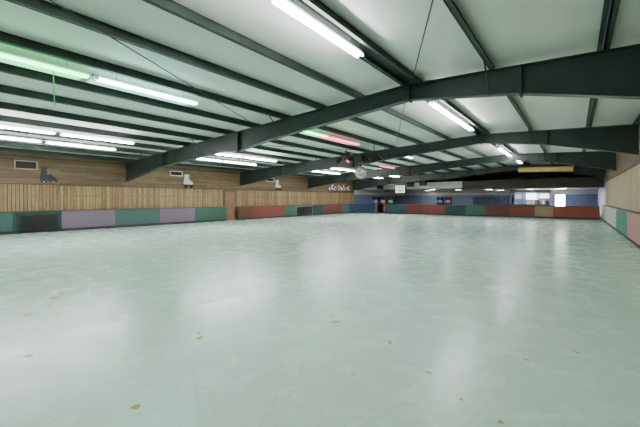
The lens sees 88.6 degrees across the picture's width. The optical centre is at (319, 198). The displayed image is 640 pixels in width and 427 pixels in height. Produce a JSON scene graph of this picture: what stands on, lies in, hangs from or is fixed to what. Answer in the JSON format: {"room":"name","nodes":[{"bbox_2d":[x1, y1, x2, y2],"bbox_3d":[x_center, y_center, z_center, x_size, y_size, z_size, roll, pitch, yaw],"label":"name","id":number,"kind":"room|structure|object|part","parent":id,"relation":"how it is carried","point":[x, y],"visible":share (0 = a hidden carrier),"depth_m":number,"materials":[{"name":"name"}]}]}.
{"room":"roller skating rink","nodes":[
{"label":"roller skating rink","id":0,"kind":"room"},
{"bbox_2d":[0,151,394,219],"bbox_3d":[-4.906,-0.375,27.246,0.150,3.950,51.000,0,0,38],"label":"wall","id":1,"kind":"structure","parent":0,"point":[65,172],"depth_m":19.46,"materials":[{"name":"brown wood"}]},
{"bbox_2d":[14,160,37,169],"bbox_3d":[-13.915,-1.610,15.535,0.060,0.420,0.850,0,0,38],"label":"air vent","id":2,"kind":"object","parent":1,"relation":"in","point":[18,164],"visible":1,"depth_m":15.52,"materials":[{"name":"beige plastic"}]},
{"bbox_2d":[40,167,57,183],"bbox_3d":[-13.368,-1.157,16.189,0.099,0.807,0.685,0,0,38],"label":"cutout","id":3,"kind":"object","parent":1,"relation":"attached to","point":[45,175],"visible":1,"depth_m":16.10,"materials":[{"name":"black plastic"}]},
{"bbox_2d":[170,171,182,175],"bbox_3d":[-9.373,-1.660,21.377,0.060,0.320,0.850,0,0,38],"label":"air vent","id":4,"kind":"object","parent":1,"relation":"in","point":[172,173],"visible":1,"depth_m":21.36,"materials":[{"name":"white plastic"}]},
{"bbox_2d":[0,154,354,197],"bbox_3d":[-8.226,-1.075,22.861,0.090,1.910,40.000,0,0,38],"label":"trim","id":5,"kind":"structure","parent":1,"relation":"attached to","point":[0,154],"depth_m":18.79,"materials":[{"name":"brown wood"}]},
{"bbox_2d":[183,174,193,187],"bbox_3d":[-8.808,-1.196,22.058,0.103,0.888,0.754,0,0,38],"label":"cutout","id":6,"kind":"object","parent":1,"relation":"attached to","point":[187,181],"visible":1,"depth_m":21.96,"materials":[{"name":"white wood"}]},
{"bbox_2d":[223,190,235,219],"bbox_3d":[-6.767,0.475,24.640,0.110,2.250,1.100,0,0,38],"label":"door","id":7,"kind":"structure","parent":1,"relation":"in","point":[229,196],"depth_m":24.69,"materials":[{"name":"brown wood"}]},
{"bbox_2d":[275,180,281,189],"bbox_3d":[-3.622,-1.196,28.729,0.103,0.888,0.754,0,0,38],"label":"cutout","id":8,"kind":"object","parent":1,"relation":"attached to","point":[277,185],"visible":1,"depth_m":28.60,"materials":[{"name":"white wood"}]},
{"bbox_2d":[329,185,349,191],"bbox_3d":[2.158,-1.211,36.148,0.098,0.722,4.072,0,0,38],"label":"sign","id":9,"kind":"object","parent":1,"relation":"attached to","point":[332,185],"visible":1,"depth_m":36.02,"materials":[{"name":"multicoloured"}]},
{"bbox_2d":[0,212,639,426],"bbox_3d":[3.952,1.600,20.360,22.450,0.001,51.000,0,0,38],"label":"floor","id":10,"kind":"structure","parent":0,"point":[77,374],"depth_m":4.32,"materials":[{"name":"concrete"}]},
{"bbox_2d":[0,204,375,234],"bbox_3d":[-6.988,1.080,21.993,2.630,1.040,40.150,0,0,38],"label":"barrier","id":11,"kind":"object","parent":10,"relation":"on","point":[68,220],"visible":0.97,"depth_m":20.04,"materials":[{"name":"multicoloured carpet"}]},
{"bbox_2d":[17,214,57,230],"bbox_3d":[-13.387,1.110,15.606,0.060,0.740,1.490,0,0,38],"label":"grille","id":12,"kind":"object","parent":11,"relation":"attached to","point":[42,221],"visible":1,"depth_m":15.57,"materials":[{"name":"black metal"}]},
{"bbox_2d":[297,207,311,214],"bbox_3d":[-1.453,1.095,30.958,0.060,0.710,2.100,0,0,38],"label":"grille","id":13,"kind":"object","parent":11,"relation":"attached to","point":[300,210],"visible":1,"depth_m":30.93,"materials":[{"name":"black metal"}]},
{"bbox_2d":[12,225,628,423],"bbox_3d":[-2.006,1.599,11.270,19.017,0.001,16.628,0,0,38],"label":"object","id":14,"kind":"structure","parent":10,"relation":"on","point":[352,374],"depth_m":4.54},
{"bbox_2d":[372,197,379,211],"bbox_3d":[6.901,0.675,40.487,0.700,1.850,0.800,0,0,38],"label":"tall cabinet","id":15,"kind":"object","parent":10,"relation":"on","point":[375,199],"visible":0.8,"depth_m":40.31,"materials":[{"name":"black plastic"}]},
{"bbox_2d":[379,197,386,211],"bbox_3d":[7.690,0.675,39.873,0.700,1.850,0.800,0,0,38],"label":"tall cabinet","id":16,"kind":"object","parent":10,"relation":"on","point":[383,199],"visible":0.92,"depth_m":39.69,"materials":[{"name":"red plastic"}]},
{"bbox_2d":[387,197,394,203],"bbox_3d":[8.480,0.675,39.259,0.700,1.850,0.800,0,0,38],"label":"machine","id":17,"kind":"object","parent":10,"relation":"on","point":[391,200],"visible":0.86,"depth_m":39.17,"materials":[{"name":"black plastic"}]},
{"bbox_2d":[436,197,443,204],"bbox_3d":[15.346,0.675,41.901,0.700,1.850,0.800,0,0,38],"label":"tall cabinet","id":18,"kind":"object","parent":10,"relation":"on","point":[440,200],"visible":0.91,"depth_m":41.79,"materials":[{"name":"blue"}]},
{"bbox_2d":[444,197,451,204],"bbox_3d":[16.136,0.675,41.287,0.700,1.850,0.800,0,0,38],"label":"tall cabinet","id":19,"kind":"object","parent":10,"relation":"on","point":[448,200],"visible":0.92,"depth_m":41.18,"materials":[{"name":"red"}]},
{"bbox_2d":[376,203,599,219],"bbox_3d":[13.889,1.025,31.065,19.200,1.150,0.200,0,0,38],"label":"barrier","id":20,"kind":"object","parent":10,"relation":"on","point":[522,211],"visible":0.98,"depth_m":29.27,"materials":[{"name":"red carpet"}]},
{"bbox_2d":[473,197,512,204],"bbox_3d":[20.584,0.640,39.204,4.180,1.820,0.630,0,0,38],"label":"bank","id":21,"kind":"object","parent":10,"relation":"on","point":[476,200],"visible":0.52,"depth_m":39.00,"materials":[{"name":"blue metal"}]},
{"bbox_2d":[601,205,639,248],"bbox_3d":[9.309,1.030,9.229,0.170,1.140,40.000,0,0,38],"label":"barrier","id":22,"kind":"object","parent":10,"relation":"on","point":[625,222],"visible":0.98,"depth_m":13.59,"materials":[{"name":"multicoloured carpet"}]},
{"bbox_2d":[0,0,639,179],"bbox_3d":[4.031,-2.680,20.298,23.050,0.882,51.000,0,0,38],"label":"ceiling","id":23,"kind":"structure","parent":0,"point":[509,32],"depth_m":6.97,"materials":[{"name":"plastic"}]},
{"bbox_2d":[0,135,41,142],"bbox_3d":[-11.113,-2.285,11.286,0.154,0.375,2.380,0,0,38],"label":"fluorescent light","id":24,"kind":"object","parent":23,"relation":"hanging from","point":[1,136],"visible":0.88,"depth_m":11.73,"materials":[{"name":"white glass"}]},
{"bbox_2d":[0,121,55,134],"bbox_3d":[-9.691,-2.375,10.181,0.154,0.375,2.380,0,0,38],"label":"fluorescent light","id":25,"kind":"object","parent":23,"relation":"hanging from","point":[40,130],"visible":1,"depth_m":10.52,"materials":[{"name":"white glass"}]},
{"bbox_2d":[0,57,81,79],"bbox_3d":[-5.998,-2.728,6.297,0.320,0.200,2.380,0,0,38],"label":"trough","id":26,"kind":"object","parent":23,"relation":"attached to","point":[4,60],"visible":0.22,"depth_m":6.63,"materials":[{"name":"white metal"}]},
{"bbox_2d":[0,49,90,105],"bbox_3d":[-5.564,-2.337,5.959,0.154,1.035,2.380,0,0,38],"label":"fluorescent light","id":27,"kind":"object","parent":23,"relation":"hanging from","point":[3,54],"depth_m":6.30,"materials":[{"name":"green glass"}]},
{"bbox_3d":[-5.175,-2.160,6.378,0.023,0.681,0.043,0,0,38],"label":"hanging cord","id":28,"kind":"part","parent":27,"relation":"part of","materials":[{"name":"green"}]},
{"bbox_2d":[45,140,115,150],"bbox_3d":[-9.578,-2.285,13.259,0.154,0.375,2.380,0,0,38],"label":"fluorescent light","id":29,"kind":"object","parent":23,"relation":"hanging from","point":[46,141],"visible":0.88,"depth_m":13.12,"materials":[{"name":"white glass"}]},
{"bbox_2d":[59,132,134,143],"bbox_3d":[-8.157,-2.375,12.155,0.154,0.375,2.380,0,0,38],"label":"fluorescent light","id":30,"kind":"object","parent":23,"relation":"hanging from","point":[60,133],"visible":1,"depth_m":12.01,"materials":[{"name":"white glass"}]},
{"bbox_2d":[85,74,187,105],"bbox_3d":[-4.464,-2.728,8.270,0.320,0.200,2.380,0,0,38],"label":"trough","id":31,"kind":"object","parent":23,"relation":"attached to","point":[91,80],"visible":0.54,"depth_m":8.02,"materials":[{"name":"white metal"}]},
{"bbox_2d":[94,74,198,105],"bbox_3d":[-4.042,-2.692,7.917,0.154,0.325,2.380,0,0,38],"label":"fluorescent light","id":32,"kind":"object","parent":23,"relation":"hanging from","point":[99,78],"visible":0.89,"depth_m":7.73,"materials":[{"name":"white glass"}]},
{"bbox_2d":[199,156,221,161],"bbox_3d":[-6.264,-2.285,17.523,0.154,0.375,2.380,0,0,38],"label":"fluorescent light","id":33,"kind":"object","parent":23,"relation":"hanging from","point":[209,159],"visible":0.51,"depth_m":17.90,"materials":[{"name":"white glass"}]},
{"bbox_2d":[216,153,242,157],"bbox_3d":[-4.843,-2.375,16.418,0.154,0.375,2.380,0,0,38],"label":"fluorescent light","id":34,"kind":"object","parent":23,"relation":"hanging from","point":[224,154],"visible":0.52,"depth_m":16.72,"materials":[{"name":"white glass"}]},
{"bbox_2d":[223,160,256,164],"bbox_3d":[-4.730,-2.285,19.497,0.154,0.375,2.380,0,0,38],"label":"fluorescent light","id":35,"kind":"object","parent":23,"relation":"hanging from","point":[228,161],"visible":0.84,"depth_m":19.42,"materials":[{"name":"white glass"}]},
{"bbox_2d":[243,156,276,161],"bbox_3d":[-3.309,-2.375,18.392,0.154,0.375,2.380,0,0,38],"label":"fluorescent light","id":36,"kind":"object","parent":23,"relation":"hanging from","point":[248,157],"visible":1,"depth_m":18.26,"materials":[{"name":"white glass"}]},
{"bbox_2d":[301,132,317,136],"bbox_3d":[-0.843,-2.728,12.928,0.320,0.200,2.380,0,0,38],"label":"trough","id":37,"kind":"object","parent":23,"relation":"attached to","point":[301,132],"visible":0.1,"depth_m":13.36,"materials":[{"name":"white metal"}]},
{"bbox_2d":[269,0,363,58],"bbox_3d":[0.073,-2.931,5.504,0.154,0.315,2.380,0,0,38],"label":"fluorescent light","id":38,"kind":"object","parent":23,"relation":"hanging from","point":[287,3],"visible":0.92,"depth_m":5.32,"materials":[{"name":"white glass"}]},
{"bbox_2d":[305,130,328,137],"bbox_3d":[-0.408,-2.692,12.591,0.154,0.325,2.380,0,0,38],"label":"fluorescent light","id":39,"kind":"object","parent":23,"relation":"hanging from","point":[308,131],"visible":0.44,"depth_m":12.94,"materials":[{"name":"green glass"}]},
{"bbox_2d":[0,0,639,180],"bbox_3d":[4.170,-2.611,20.191,21.960,1.022,51.000,0,0,38],"label":"ceiling beams","id":40,"kind":"structure","parent":23,"relation":"attached to","point":[374,55],"depth_m":8.64,"materials":[{"name":"metal"}]},
{"bbox_2d":[124,44,639,181],"bbox_3d":[-2.429,-1.976,12.110,22.300,1.946,1.526,0,0,38],"label":"rafter","id":41,"kind":"object","parent":40,"relation":"attached to","point":[613,73],"visible":0.97,"depth_m":7.50,"materials":[{"name":"black metal"}]},
{"bbox_2d":[0,0,433,150],"bbox_3d":[-1.076,-2.553,11.032,16.780,0.654,16.110,0,0,38],"label":"rods","id":42,"kind":"object","parent":41,"relation":"attached to","point":[49,0],"visible":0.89,"depth_m":7.02,"materials":[{"name":"black metal"}]},
{"bbox_2d":[240,124,638,185],"bbox_3d":[2.591,-1.976,18.568,22.300,1.946,1.526,0,0,38],"label":"rafter","id":43,"kind":"object","parent":40,"relation":"attached to","point":[624,139],"visible":0.94,"depth_m":14.18,"materials":[{"name":"black metal"}]},
{"bbox_2d":[307,151,615,188],"bbox_3d":[7.624,-1.976,25.042,22.300,1.946,1.526,0,0,38],"label":"rafter","id":44,"kind":"object","parent":40,"relation":"attached to","point":[594,159],"visible":0.89,"depth_m":22.22,"materials":[{"name":"black metal"}]},
{"bbox_2d":[353,163,604,189],"bbox_3d":[12.656,-1.976,31.516,22.300,1.946,1.526,0,0,38],"label":"rafter","id":45,"kind":"object","parent":40,"relation":"attached to","point":[597,172],"visible":0.71,"depth_m":31.02,"materials":[{"name":"black metal"}]},
{"bbox_2d":[384,172,594,191],"bbox_3d":[17.658,-1.976,37.950,22.300,1.946,1.526,0,0,38],"label":"rafter","id":46,"kind":"object","parent":40,"relation":"attached to","point":[517,174],"visible":0.44,"depth_m":35.77,"materials":[{"name":"black metal"}]},
{"bbox_2d":[318,136,349,144],"bbox_3d":[0.692,-2.728,14.902,0.320,0.200,2.380,0,0,38],"label":"fluorescent light","id":47,"kind":"object","parent":23,"relation":"attached to","point":[318,136],"visible":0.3,"depth_m":14.73,"materials":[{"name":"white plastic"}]},
{"bbox_2d":[327,134,359,144],"bbox_3d":[1.095,-2.692,14.525,0.154,0.325,2.380,0,0,38],"label":"fluorescent light","id":48,"kind":"object","parent":23,"relation":"hanging from","point":[330,136],"visible":0.84,"depth_m":14.35,"materials":[{"name":"pink glass"}]},
{"bbox_2d":[335,150,386,163],"bbox_3d":[2.119,-2.369,17.459,2.235,0.938,2.356,0,0,-10],"label":"cluster","id":49,"kind":"object","parent":23,"relation":"hanging from","point":[359,158],"visible":0.97,"depth_m":17.25,"materials":[{"name":"black plastic"}]},
{"bbox_2d":[355,163,366,177],"bbox_3d":[2.162,-1.495,17.445,0.640,0.790,0.640,0,0,38],"label":"disco ball","id":50,"kind":"object","parent":49,"relation":"hanging from","point":[360,172],"visible":1,"depth_m":17.23,"materials":[{"name":"metal"}]},
{"bbox_2d":[395,185,405,192],"bbox_3d":[9.025,-1.571,36.866,1.200,1.842,0.150,0,0,38],"label":"hanging sign","id":51,"kind":"object","parent":23,"relation":"hanging from","point":[398,188],"visible":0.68,"depth_m":36.78,"materials":[{"name":"white plastic"}]},
{"bbox_2d":[407,182,413,186],"bbox_3d":[9.746,-1.924,35.349,0.720,1.248,0.420,0,0,38],"label":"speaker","id":52,"kind":"object","parent":23,"relation":"hanging from","point":[409,184],"visible":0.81,"depth_m":35.17},
{"bbox_2d":[419,181,426,185],"bbox_3d":[10.790,-2.009,34.411,0.720,1.218,0.420,0,0,38],"label":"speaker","id":53,"kind":"object","parent":23,"relation":"hanging from","point":[421,183],"visible":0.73,"depth_m":34.24},
{"bbox_2d":[428,100,455,119],"bbox_3d":[3.940,-2.931,10.477,0.154,0.315,2.380,0,0,38],"label":"fluorescent light","id":54,"kind":"object","parent":23,"relation":"hanging from","point":[430,101],"visible":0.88,"depth_m":10.29,"materials":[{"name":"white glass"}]},
{"bbox_2d":[453,117,473,130],"bbox_3d":[5.443,-2.931,12.412,0.154,0.315,2.380,0,0,38],"label":"fluorescent light","id":55,"kind":"object","parent":23,"relation":"hanging from","point":[457,118],"visible":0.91,"depth_m":12.31,"materials":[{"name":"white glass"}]},
{"bbox_2d":[518,161,572,171],"bbox_3d":[17.894,-2.576,26.115,3.613,0.973,0.425,0,0,38],"label":"duct","id":56,"kind":"object","parent":23,"relation":"hanging from","point":[561,168],"visible":0.98,"depth_m":25.93,"materials":[{"name":"yellow metal"}]},
{"bbox_2d":[363,177,603,190],"bbox_3d":[16.871,-1.375,36.897,22.350,0.850,9.030,0,0,38],"label":"ceiling soffit","id":57,"kind":"structure","parent":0,"point":[581,182],"depth_m":31.15,"materials":[{"name":"black paint"}]},
{"bbox_2d":[395,175,597,205],"bbox_3d":[19.649,-0.800,40.551,22.450,4.800,0.150,0,0,38],"label":"wall","id":58,"kind":"structure","parent":0,"point":[581,197],"depth_m":40.31,"materials":[{"name":"blue paint"}]},
{"bbox_2d":[510,190,551,205],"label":"window","id":59,"kind":"structure","parent":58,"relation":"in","point":[521,197],"depth_m":35.19,"materials":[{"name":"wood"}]},
{"bbox_2d":[555,194,565,205],"bbox_3d":[26.019,0.540,35.549,0.950,2.120,0.170,0,0,38],"label":"window","id":60,"kind":"structure","parent":58,"relation":"in","point":[555,194],"depth_m":35.33,"materials":[{"name":"metal"}]},
{"bbox_2d":[598,125,639,215],"bbox_3d":[12.838,-0.650,13.452,0.140,4.500,51.000,0,0,38],"label":"wall","id":61,"kind":"structure","parent":0,"point":[621,189],"depth_m":15.77,"materials":[{"name":"brown wood"}]}
]}

